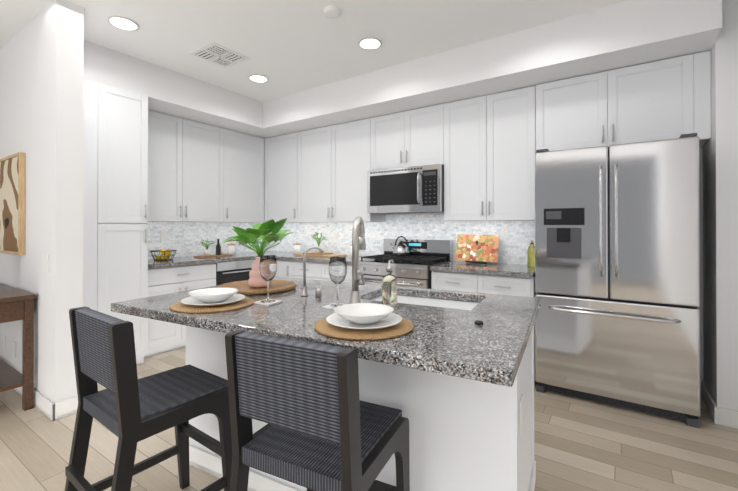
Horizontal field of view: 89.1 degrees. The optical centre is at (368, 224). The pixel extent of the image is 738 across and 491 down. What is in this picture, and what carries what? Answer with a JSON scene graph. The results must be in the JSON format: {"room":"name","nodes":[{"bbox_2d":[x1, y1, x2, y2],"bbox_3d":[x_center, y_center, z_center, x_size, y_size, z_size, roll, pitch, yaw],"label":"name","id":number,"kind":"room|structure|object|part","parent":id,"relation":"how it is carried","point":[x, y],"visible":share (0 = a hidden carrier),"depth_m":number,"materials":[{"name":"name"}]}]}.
{"room":"kitchen","nodes":[
{"label":"kitchen","id":0,"kind":"room"},
{"bbox_2d":[0,0,628,101],"bbox_3d":[-2.521,-1.544,1.639,12.000,0.050,8.240,0,0,34],"label":"ceiling","id":1,"kind":"structure","parent":0,"point":[287,47],"depth_m":2.92,"materials":[{"name":"white paint"}]},
{"bbox_2d":[107,16,138,30],"bbox_3d":[-1.840,-1.508,2.809,0.206,0.012,0.206,0,0,34],"label":"recessed light","id":2,"kind":"object","parent":1,"relation":"in","point":[122,23],"visible":1,"depth_m":2.80,"materials":[{"name":"white glass"}]},
{"bbox_2d":[189,42,248,67],"bbox_3d":[-1.333,-1.505,3.347,0.360,0.012,0.360,0,0,34],"label":"ceiling vent","id":3,"kind":"object","parent":1,"relation":"in","point":[218,54],"visible":1,"depth_m":3.32,"materials":[{"name":"white metal"}]},
{"bbox_2d":[248,75,268,82],"bbox_3d":[-1.136,-1.503,3.853,0.206,0.012,0.206,0,0,34],"label":"recessed light","id":4,"kind":"object","parent":1,"relation":"in","point":[258,78],"visible":0.98,"depth_m":3.84,"materials":[{"name":"white glass"}]},
{"bbox_2d":[323,5,340,18],"bbox_3d":[-0.260,-1.498,2.647,0.124,0.032,0.124,0,0,34],"label":"smoke detector","id":5,"kind":"object","parent":1,"relation":"attached to","point":[332,12],"visible":0.98,"depth_m":2.62,"materials":[{"name":"white plastic"}]},
{"bbox_2d":[358,38,381,49],"bbox_3d":[0.009,-1.506,3.118,0.206,0.012,0.206,0,0,34],"label":"recessed light","id":6,"kind":"object","parent":1,"relation":"in","point":[370,43],"visible":0.94,"depth_m":3.10,"materials":[{"name":"white glass"}]},
{"bbox_2d":[84,0,721,138],"bbox_3d":[-0.252,-1.353,3.079,4.870,0.320,2.716,0,0,34],"label":"soffit","id":7,"kind":"object","parent":1,"relation":"attached to","point":[629,33],"depth_m":3.14,"materials":[{"name":"white paint"}]},
{"bbox_2d":[0,347,737,490],"bbox_3d":[-2.521,1.306,1.627,12.000,0.050,8.240,0,0,34],"label":"floor","id":8,"kind":"structure","parent":0,"point":[580,444],"depth_m":2.13,"materials":[{"name":"brown wood"}]},
{"bbox_2d":[0,284,35,410],"bbox_3d":[-2.973,0.886,2.827,1.290,0.800,0.379,0,0,34],"label":"console table","id":9,"kind":"object","parent":8,"relation":"on","point":[16,304],"visible":1,"depth_m":2.60,"materials":[{"name":"brown wood"}]},
{"bbox_2d":[83,79,147,364],"bbox_3d":[-2.517,0.051,3.372,0.776,2.475,0.673,0,0,34],"label":"pantry cabinet","id":10,"kind":"object","parent":8,"relation":"on","point":[115,216],"visible":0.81,"depth_m":3.24,"materials":[{"name":"white wood"}]},
{"bbox_2d":[65,307,232,490],"bbox_3d":[-0.887,0.806,1.528,0.424,0.950,0.519,0,0,36],"label":"stool","id":11,"kind":"object","parent":8,"relation":"on","point":[128,408],"visible":0.98,"depth_m":1.45,"materials":[{"name":"black wicker"}]},
{"bbox_2d":[144,271,215,357],"bbox_3d":[-2.178,0.854,4.031,0.598,0.874,0.795,0,0,34],"label":"base cabinet","id":12,"kind":"object","parent":8,"relation":"on","point":[163,336],"depth_m":3.76,"materials":[{"name":"white wood"}]},
{"bbox_2d":[148,251,367,278],"bbox_3d":[-1.226,0.398,4.138,2.058,0.040,2.033,0,0,34],"label":"countertop","id":13,"kind":"structure","parent":12,"relation":"on","point":[288,263],"depth_m":4.19,"materials":[{"name":"grey stone"}]},
{"bbox_2d":[150,250,176,260],"bbox_3d":[-2.197,0.320,4.006,0.257,0.114,0.257,0,0,34],"label":"fruit basket","id":14,"kind":"object","parent":13,"relation":"on","point":[164,257],"visible":1,"depth_m":3.98,"materials":[{"name":"black"}]},
{"bbox_2d":[194,238,231,257],"bbox_3d":[-1.868,0.268,4.496,0.203,0.222,0.380,0,0,34],"label":"serving board","id":15,"kind":"object","parent":13,"relation":"on","point":[219,252],"visible":1,"depth_m":4.46,"materials":[{"name":"brown wood"}]},
{"bbox_2d":[227,243,235,254],"bbox_3d":[-1.760,0.304,4.797,0.104,0.151,0.104,0,0,34],"label":"canister","id":16,"kind":"object","parent":13,"relation":"on","point":[231,248],"visible":0.94,"depth_m":4.76,"materials":[{"name":"white ceramic"}]},
{"bbox_2d":[293,242,300,253],"bbox_3d":[-0.952,0.305,4.940,0.104,0.151,0.104,0,0,34],"label":"canister","id":17,"kind":"object","parent":13,"relation":"on","point":[296,247],"visible":0.9,"depth_m":4.90,"materials":[{"name":"white ceramic"}]},
{"bbox_2d":[295,232,346,256],"bbox_3d":[-0.596,0.234,4.628,0.600,0.290,0.280,0,0,34],"label":"cutting board","id":18,"kind":"object","parent":13,"relation":"on","point":[317,253],"visible":0.96,"depth_m":4.58,"materials":[{"name":"brown wood"}]},
{"bbox_2d":[216,259,255,285],"bbox_3d":[-1.770,0.859,4.596,0.642,0.870,0.590,0,0,34],"label":"dishwasher","id":19,"kind":"object","parent":8,"relation":"on","point":[231,271],"visible":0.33,"depth_m":4.37,"materials":[{"name":"black"}]},
{"bbox_2d":[276,275,295,277],"bbox_3d":[-0.947,0.858,4.812,0.568,0.874,0.599,0,0,34],"label":"base cabinet","id":20,"kind":"object","parent":8,"relation":"on","point":[292,276],"depth_m":4.46,"materials":[{"name":"white wood"}]},
{"bbox_2d":[225,330,409,490],"bbox_3d":[-0.152,0.804,1.232,0.424,0.950,0.519,0,0,26],"label":"stool","id":21,"kind":"object","parent":8,"relation":"on","point":[325,428],"visible":1,"depth_m":1.08,"materials":[{"name":"black wood"}]},
{"bbox_2d":[296,267,351,281],"bbox_3d":[-0.389,0.856,4.436,1.014,0.874,0.599,0,0,34],"label":"base cabinet","id":22,"kind":"object","parent":8,"relation":"on","point":[317,275],"depth_m":4.16,"materials":[{"name":"white wood"}]},
{"bbox_2d":[186,328,535,490],"bbox_3d":[-0.085,0.846,1.967,1.709,0.873,0.751,0,0,28],"label":"kitchen island","id":23,"kind":"object","parent":8,"relation":"on","point":[464,435],"depth_m":1.40,"materials":[{"name":"wood"}]},
{"bbox_2d":[111,276,540,391],"bbox_3d":[-0.173,0.388,1.831,1.780,0.040,1.100,0,0,28],"label":"island countertop","id":24,"kind":"structure","parent":23,"relation":"on","point":[486,342],"depth_m":1.42,"materials":[{"name":"grey stone"}]},
{"bbox_2d":[217,280,295,294],"bbox_3d":[-0.641,0.356,2.164,0.436,0.024,0.436,0,0,28],"label":"tray","id":25,"kind":"object","parent":24,"relation":"on","point":[276,287],"depth_m":2.10,"materials":[{"name":"brown wood"}]},
{"bbox_3d":[-0.475,0.256,1.765,0.100,0.222,0.100,0,0,28],"label":"wine glass","id":26,"kind":"part","parent":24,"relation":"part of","materials":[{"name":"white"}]},
{"bbox_2d":[295,246,326,295],"bbox_3d":[-0.304,0.240,1.959,0.153,0.256,0.083,0,0,28],"label":"faucet","id":27,"kind":"object","parent":24,"relation":"on","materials":[{"name":"silver metal"}]},
{"bbox_3d":[-0.139,0.256,1.671,0.100,0.222,0.100,0,0,28],"label":"wine glass","id":28,"kind":"part","parent":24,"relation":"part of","materials":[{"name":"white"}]},
{"bbox_2d":[339,216,393,303],"bbox_3d":[0.003,0.161,1.797,0.247,0.411,0.270,0,0,28],"label":"faucet","id":29,"kind":"object","parent":24,"relation":"on","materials":[{"name":"silver metal"}]},
{"bbox_2d":[382,260,396,305],"bbox_3d":[0.097,0.265,1.742,0.072,0.204,0.079,0,0,28],"label":"soap dispenser","id":30,"kind":"object","parent":24,"relation":"on","point":[389,281],"depth_m":1.71,"materials":[{"name":"clear glass"}]},
{"bbox_2d":[371,292,474,307],"bbox_3d":[0.270,0.496,1.918,0.600,0.200,0.390,0,0,28],"label":"sink","id":31,"kind":"object","parent":24,"relation":"in","point":[450,301],"depth_m":2.01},
{"bbox_2d":[359,239,452,288],"bbox_3d":[0.349,0.724,3.864,0.810,1.133,0.696,0,0,34],"label":"range","id":32,"kind":"object","parent":8,"relation":"on","point":[412,269],"visible":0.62,"depth_m":3.75,"materials":[{"name":"silver metal"}]},
{"bbox_2d":[390,236,409,255],"bbox_3d":[0.329,0.224,4.058,0.234,0.212,0.184,0,0,34],"label":"kettle","id":33,"kind":"object","parent":32,"relation":"on","point":[400,248],"visible":1,"depth_m":3.99,"materials":[{"name":"silver metal"}]},
{"bbox_3d":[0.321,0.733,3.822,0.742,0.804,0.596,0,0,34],"label":"handle","id":34,"kind":"part","parent":32,"relation":"part of","materials":[{"name":"silver metal"}]},
{"bbox_2d":[431,271,536,387],"bbox_3d":[1.098,0.852,3.433,0.873,0.874,0.599,0,0,34],"label":"base cabinet","id":35,"kind":"object","parent":8,"relation":"on","point":[441,280],"depth_m":3.15,"materials":[{"name":"white wood"}]},
{"bbox_2d":[430,261,534,278],"bbox_3d":[1.091,0.395,3.419,0.868,0.040,0.633,0,0,34],"label":"countertop","id":36,"kind":"structure","parent":35,"relation":"on","point":[518,271],"depth_m":3.24,"materials":[{"name":"grey stone"}]},
{"bbox_2d":[455,235,499,263],"bbox_3d":[1.067,0.234,3.677,0.410,0.274,0.162,0,0,34],"label":"cookbook stand","id":37,"kind":"object","parent":36,"relation":"on","point":[477,249],"visible":1,"depth_m":3.65,"materials":[{"name":"multicoloured paper"}]},
{"bbox_2d":[527,240,534,266],"bbox_3d":[1.462,0.256,3.360,0.076,0.236,0.076,0,0,34],"label":"oil bottle","id":38,"kind":"object","parent":36,"relation":"on","point":[531,256],"visible":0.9,"depth_m":3.33,"materials":[{"name":"yellow glass"}]},
{"bbox_2d":[535,133,699,427],"bbox_3d":[1.836,0.352,2.855,0.965,1.868,0.699,0,0,34],"label":"fridge","id":39,"kind":"object","parent":8,"relation":"on","point":[617,262],"visible":1,"depth_m":2.58,"materials":[{"name":"silver metal"}]},
{"bbox_2d":[0,0,737,410],"bbox_3d":[-3.485,-0.116,2.193,9.775,2.800,8.090,0,0,34],"label":"wall","id":40,"kind":"structure","parent":0,"point":[42,90],"depth_m":2.55,"materials":[{"name":"white paint"}]},
{"bbox_2d":[2,335,5,350],"bbox_3d":[-3.029,0.980,3.110,0.072,0.115,0.007,0,0,34],"label":"outlet","id":41,"kind":"object","parent":40,"relation":"attached to","point":[3,337],"depth_m":3.10,"materials":[{"name":"white plastic"}]},
{"bbox_2d":[0,152,25,254],"bbox_3d":[-2.991,-0.158,3.073,0.950,0.770,0.035,0,0,34],"label":"wall art","id":42,"kind":"object","parent":40,"relation":"attached to","point":[12,202],"visible":1,"depth_m":2.91,"materials":[{"name":"brown wood"}]},
{"bbox_2d":[12,341,15,356],"bbox_3d":[-2.797,0.980,2.954,0.072,0.115,0.007,0,0,34],"label":"outlet","id":43,"kind":"object","parent":40,"relation":"attached to","point":[13,343],"depth_m":2.95,"materials":[{"name":"white plastic"}]},
{"bbox_2d":[14,387,63,420],"bbox_3d":[-4.508,1.237,4.124,5.914,0.110,0.044,0,0,34],"label":"baseboard","id":44,"kind":"structure","parent":40,"relation":"attached to","point":[48,408],"depth_m":2.51,"materials":[{"name":"white paint"}]},
{"bbox_2d":[148,110,227,221],"bbox_3d":[-2.195,-0.610,4.253,0.328,1.144,1.134,0,0,34],"label":"upper cabinet","id":45,"kind":"object","parent":40,"relation":"attached to","point":[199,172],"depth_m":4.18,"materials":[{"name":"white wood"}]},
{"bbox_2d":[147,222,266,258],"bbox_3d":[-2.083,0.173,4.703,0.008,0.414,2.010,0,0,34],"label":"tile backsplash","id":46,"kind":"structure","parent":40,"relation":"attached to","point":[184,239],"depth_m":4.57,"materials":[{"name":"tile"}]},
{"bbox_2d":[160,231,166,240],"bbox_3d":[-2.350,0.123,4.291,0.007,0.115,0.072,0,0,34],"label":"outlet","id":47,"kind":"object","parent":46,"relation":"attached to","point":[163,234],"depth_m":4.29,"materials":[{"name":"white plastic"}]},
{"bbox_2d":[228,130,264,221],"bbox_3d":[-1.752,-0.607,4.910,0.328,1.144,0.689,0,0,34],"label":"upper cabinet","id":48,"kind":"object","parent":40,"relation":"attached to","point":[246,153],"depth_m":4.86,"materials":[{"name":"white wood"}]},
{"bbox_2d":[265,132,300,221],"bbox_3d":[-1.049,-0.607,5.050,0.678,1.144,0.328,0,0,34],"label":"upper cabinet","id":49,"kind":"object","parent":40,"relation":"attached to","point":[282,152],"depth_m":4.91,"materials":[{"name":"white wood"}]},
{"bbox_2d":[301,117,385,221],"bbox_3d":[-0.355,-0.609,4.582,1.234,1.144,0.328,0,0,34],"label":"upper cabinet","id":50,"kind":"object","parent":40,"relation":"attached to","point":[336,160],"depth_m":4.39,"materials":[{"name":"white wood"}]},
{"bbox_2d":[267,213,534,264],"bbox_3d":[0.055,0.129,4.494,3.786,0.501,0.008,0,0,34],"label":"tile backsplash","id":51,"kind":"structure","parent":40,"relation":"attached to","point":[513,249],"depth_m":4.23,"materials":[{"name":"tile"}]},
{"bbox_2d":[333,231,337,239],"bbox_3d":[-0.433,0.135,4.816,0.072,0.115,0.006,0,0,34],"label":"outlet","id":52,"kind":"object","parent":51,"relation":"attached to","point":[335,233],"depth_m":4.81,"materials":[{"name":"white plastic"}]},
{"bbox_2d":[501,226,508,237],"bbox_3d":[1.316,0.070,3.636,0.072,0.115,0.006,0,0,34],"label":"outlet","id":53,"kind":"object","parent":51,"relation":"attached to","point":[504,232],"depth_m":3.63,"materials":[{"name":"white plastic"}]},
{"bbox_2d":[377,105,436,169],"bbox_3d":[0.464,-0.888,4.031,0.859,0.590,0.328,0,0,34],"label":"upper cabinet","id":54,"kind":"object","parent":40,"relation":"attached to","point":[406,138],"depth_m":3.87,"materials":[{"name":"white wood"}]},
{"bbox_2d":[367,164,443,213],"bbox_3d":[0.428,-0.358,3.976,0.850,0.458,0.455,0,0,34],"label":"microwave","id":55,"kind":"object","parent":54,"relation":"attached to","point":[416,189],"visible":0.98,"depth_m":3.80,"materials":[{"name":"silver metal"}]},
{"bbox_2d":[437,83,544,220],"bbox_3d":[1.161,-0.613,3.548,0.954,1.144,0.348,0,0,34],"label":"upper cabinet","id":56,"kind":"object","parent":40,"relation":"attached to","point":[482,149],"depth_m":3.39,"materials":[{"name":"white wood"}]},
{"bbox_2d":[545,53,696,150],"bbox_3d":[1.929,-0.887,3.031,1.020,0.600,0.348,0,0,34],"label":"upper cabinet","id":57,"kind":"object","parent":40,"relation":"attached to","point":[657,100],"depth_m":2.83,"materials":[{"name":"white wood"}]},
{"bbox_2d":[701,380,725,425],"bbox_3d":[2.392,1.230,2.618,0.044,0.110,0.504,0,0,34],"label":"baseboard","id":58,"kind":"structure","parent":40,"relation":"attached to","point":[718,414],"depth_m":2.47,"materials":[{"name":"white paint"}]},
{"bbox_2d":[736,411,737,428],"bbox_3d":[0.258,1.216,-0.723,0.014,0.110,7.450,0,0,34],"label":"baseboard","id":59,"kind":"structure","parent":40,"relation":"attached to","point":[736,411],"depth_m":2.36,"materials":[{"name":"white paint"}]}
]}

